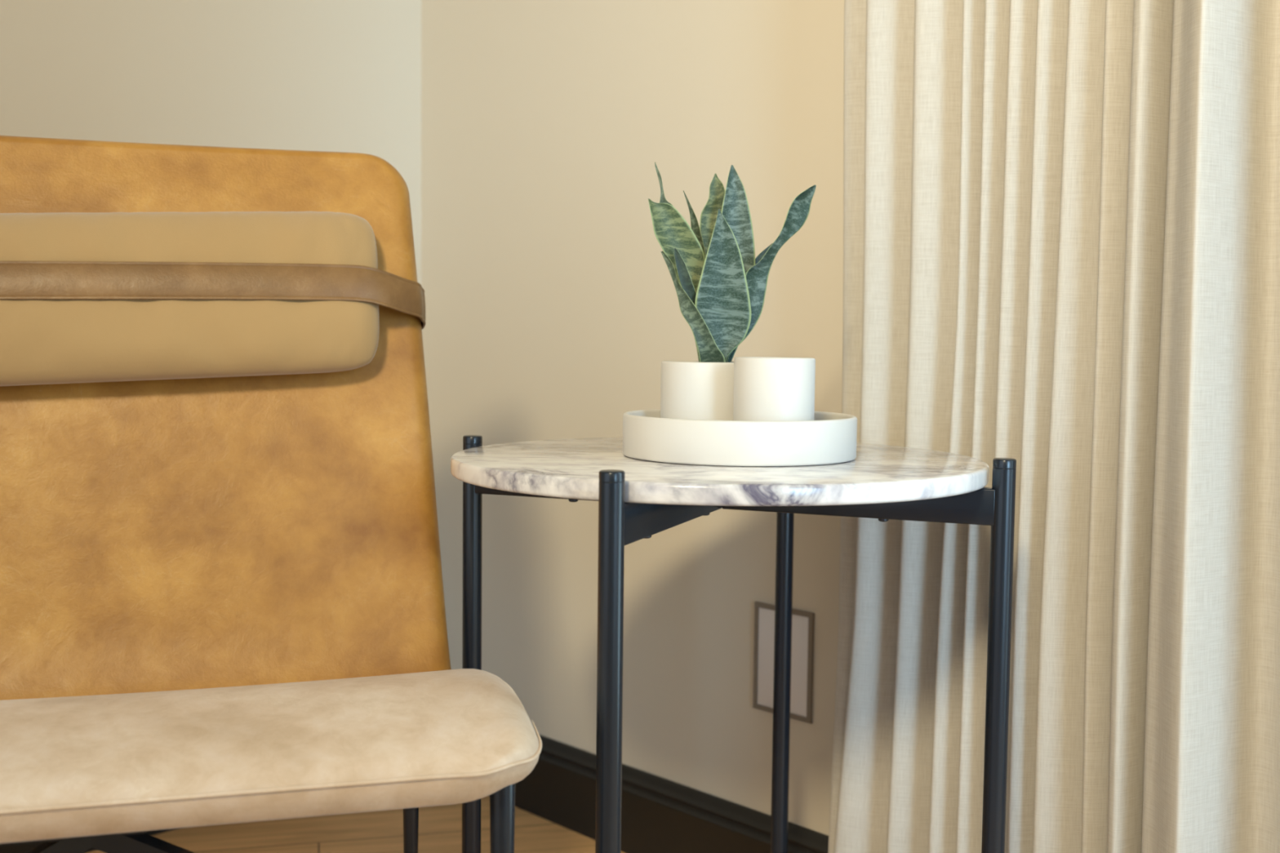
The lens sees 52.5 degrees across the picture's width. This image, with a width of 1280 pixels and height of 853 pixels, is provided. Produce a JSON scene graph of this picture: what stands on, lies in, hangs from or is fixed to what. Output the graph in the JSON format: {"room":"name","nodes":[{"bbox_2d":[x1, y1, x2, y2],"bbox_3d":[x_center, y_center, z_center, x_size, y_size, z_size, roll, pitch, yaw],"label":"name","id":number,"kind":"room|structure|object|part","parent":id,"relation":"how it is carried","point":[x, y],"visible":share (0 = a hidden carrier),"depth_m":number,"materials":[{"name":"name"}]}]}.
{"room":"living room","nodes":[
{"label":"living room","id":0,"kind":"room"},
{"bbox_2d":[0,0,421,284],"bbox_3d":[-1.925,-0.643,0.763,4.200,2.600,0.150,-3,5,-44],"label":"wall","id":1,"kind":"structure","parent":0,"point":[309,75],"depth_m":1.94,"materials":[{"name":"beige paint"}]},
{"bbox_2d":[0,827,181,852],"bbox_3d":[-1.647,0.587,1.009,3.550,0.121,0.018,-3,5,-44],"label":"baseboard","id":2,"kind":"structure","parent":1,"relation":"attached to","point":[22,848],"depth_m":1.78,"materials":[{"name":"black"}]},
{"bbox_2d":[87,795,623,852],"bbox_3d":[-0.901,0.778,-0.111,4.350,0.100,2.980,-3,5,-44],"label":"floor","id":3,"kind":"structure","parent":0,"point":[440,827],"depth_m":1.92,"materials":[{"name":"brown wood"}]},
{"bbox_2d":[0,135,542,852],"bbox_3d":[-0.431,0.188,1.112,0.603,0.932,0.610,0,4,-16],"label":"lounge chair","id":4,"kind":"object","parent":3,"relation":"on","point":[222,602],"visible":1,"depth_m":1.25,"materials":[{"name":"leather"}]},
{"bbox_3d":[-0.430,0.265,0.953,0.261,0.015,0.183,0,4,-16],"label":"seat plate","id":5,"kind":"part","parent":4,"relation":"part of","materials":[{"name":"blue metal"}]},
{"bbox_3d":[-0.415,0.339,1.061,0.552,0.149,0.398,0,4,-16],"label":"under frame","id":6,"kind":"part","parent":4,"relation":"part of","materials":[{"name":"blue metal"}]},
{"bbox_2d":[0,211,379,386],"bbox_3d":[-0.478,-0.128,1.269,0.439,0.180,0.080,0,4,-17],"label":"cushion","id":7,"kind":"object","parent":4,"relation":"on","point":[87,298],"depth_m":1.26,"materials":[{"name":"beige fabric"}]},
{"bbox_3d":[-0.480,0.006,1.280,0.575,0.591,0.236,0,4,-16],"label":"backrest","id":8,"kind":"part","parent":4,"relation":"part of","materials":[{"name":"orange leather"}]},
{"bbox_3d":[-0.400,0.259,1.005,0.601,0.122,0.371,0,4,-16],"label":"seat","id":9,"kind":"part","parent":4,"relation":"part of","materials":[{"name":"leather"}]},
{"bbox_3d":[-0.234,0.459,1.326,0.019,0.369,0.019,1,4,0],"label":"leg","id":10,"kind":"part","parent":4,"relation":"part of","materials":[{"name":"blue metal"}]},
{"bbox_3d":[-0.102,0.461,0.957,0.019,0.415,0.019,1,4,0],"label":"leg","id":11,"kind":"part","parent":4,"relation":"part of","materials":[{"name":"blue metal"}]},
{"bbox_2d":[450,435,1016,852],"bbox_3d":[0.069,0.334,1.252,0.509,0.633,0.514,1,4,0],"label":"side table","id":12,"kind":"object","parent":3,"relation":"on","point":[637,500],"visible":0.79,"depth_m":1.13,"materials":[{"name":"white stone"}]},
{"bbox_3d":[-0.175,0.325,1.353,0.020,0.633,0.020,1,4,0],"label":"leg","id":13,"kind":"part","parent":12,"relation":"part of","materials":[{"name":"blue metal"}]},
{"bbox_3d":[-0.025,0.349,1.005,0.020,0.633,0.020,1,4,0],"label":"leg","id":14,"kind":"part","parent":12,"relation":"part of","materials":[{"name":"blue metal"}]},
{"bbox_3d":[0.072,0.061,1.234,0.015,0.032,0.517,2,4,21],"label":"rail","id":15,"kind":"part","parent":12,"relation":"part of","materials":[{"name":"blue metal"}]},
{"bbox_3d":[0.072,0.061,1.234,0.517,0.032,0.015,2,4,22],"label":"rail","id":16,"kind":"part","parent":12,"relation":"part of","materials":[{"name":"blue metal"}]},
{"bbox_2d":[622,408,857,466],"bbox_3d":[0.094,0.008,1.229,0.220,0.039,0.220,1,4,0],"label":"tray","id":17,"kind":"object","parent":12,"relation":"on","point":[831,437],"visible":0.91,"depth_m":1.13,"materials":[{"name":"white ceramic"}]},
{"bbox_2d":[648,161,816,420],"bbox_3d":[0.086,-0.117,1.257,0.159,0.274,0.090,1,4,0],"label":"potted snake plant","id":18,"kind":"object","parent":17,"relation":"on","point":[719,282],"visible":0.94,"depth_m":1.24,"materials":[{"name":"green plant"}]},
{"bbox_3d":[0.065,-0.022,1.263,0.090,0.082,0.090,1,4,0],"label":"pot","id":19,"kind":"part","parent":18,"relation":"part of","materials":[{"name":"white ceramic"}]},
{"bbox_2d":[733,356,815,421],"bbox_3d":[0.123,-0.019,1.191,0.074,0.088,0.074,1,4,0],"label":"cup","id":20,"kind":"object","parent":17,"relation":"on","point":[766,388],"visible":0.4,"depth_m":1.16,"materials":[{"name":"white ceramic"}]},
{"bbox_3d":[0.164,0.320,1.499,0.020,0.633,0.020,1,4,0],"label":"leg","id":21,"kind":"part","parent":12,"relation":"part of","materials":[{"name":"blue metal"}]},
{"bbox_3d":[0.314,0.344,1.152,0.020,0.633,0.020,1,4,0],"label":"leg","id":22,"kind":"part","parent":12,"relation":"part of","materials":[{"name":"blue metal"}]},
{"bbox_2d":[421,0,844,835],"bbox_3d":[0.622,-0.645,1.262,0.150,2.600,2.980,-3,5,-44],"label":"wall","id":23,"kind":"structure","parent":0,"point":[553,311],"depth_m":1.85,"materials":[{"name":"beige paint"}]},
{"bbox_2d":[488,733,828,852],"bbox_3d":[0.178,0.566,1.663,0.018,0.121,1.620,-3,5,-44],"label":"baseboard","id":24,"kind":"structure","parent":23,"relation":"attached to","point":[660,815],"depth_m":1.82,"materials":[{"name":"black wood"}]},
{"bbox_2d":[752,601,814,724],"bbox_3d":[0.182,0.299,1.654,0.004,0.140,0.095,-3,5,-44],"label":"wall plate","id":25,"kind":"object","parent":23,"relation":"attached to","point":[802,621],"visible":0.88,"depth_m":1.64,"materials":[{"name":"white plastic"}]},
{"bbox_2d":[827,0,1279,852],"bbox_3d":[0.431,-0.570,1.206,0.093,2.428,0.641,-3,5,-42],"label":"curtain","id":26,"kind":"object","parent":23,"relation":"hanging from","point":[1061,218],"visible":0.88,"depth_m":1.25,"materials":[{"name":"beige fabric"}]}
]}

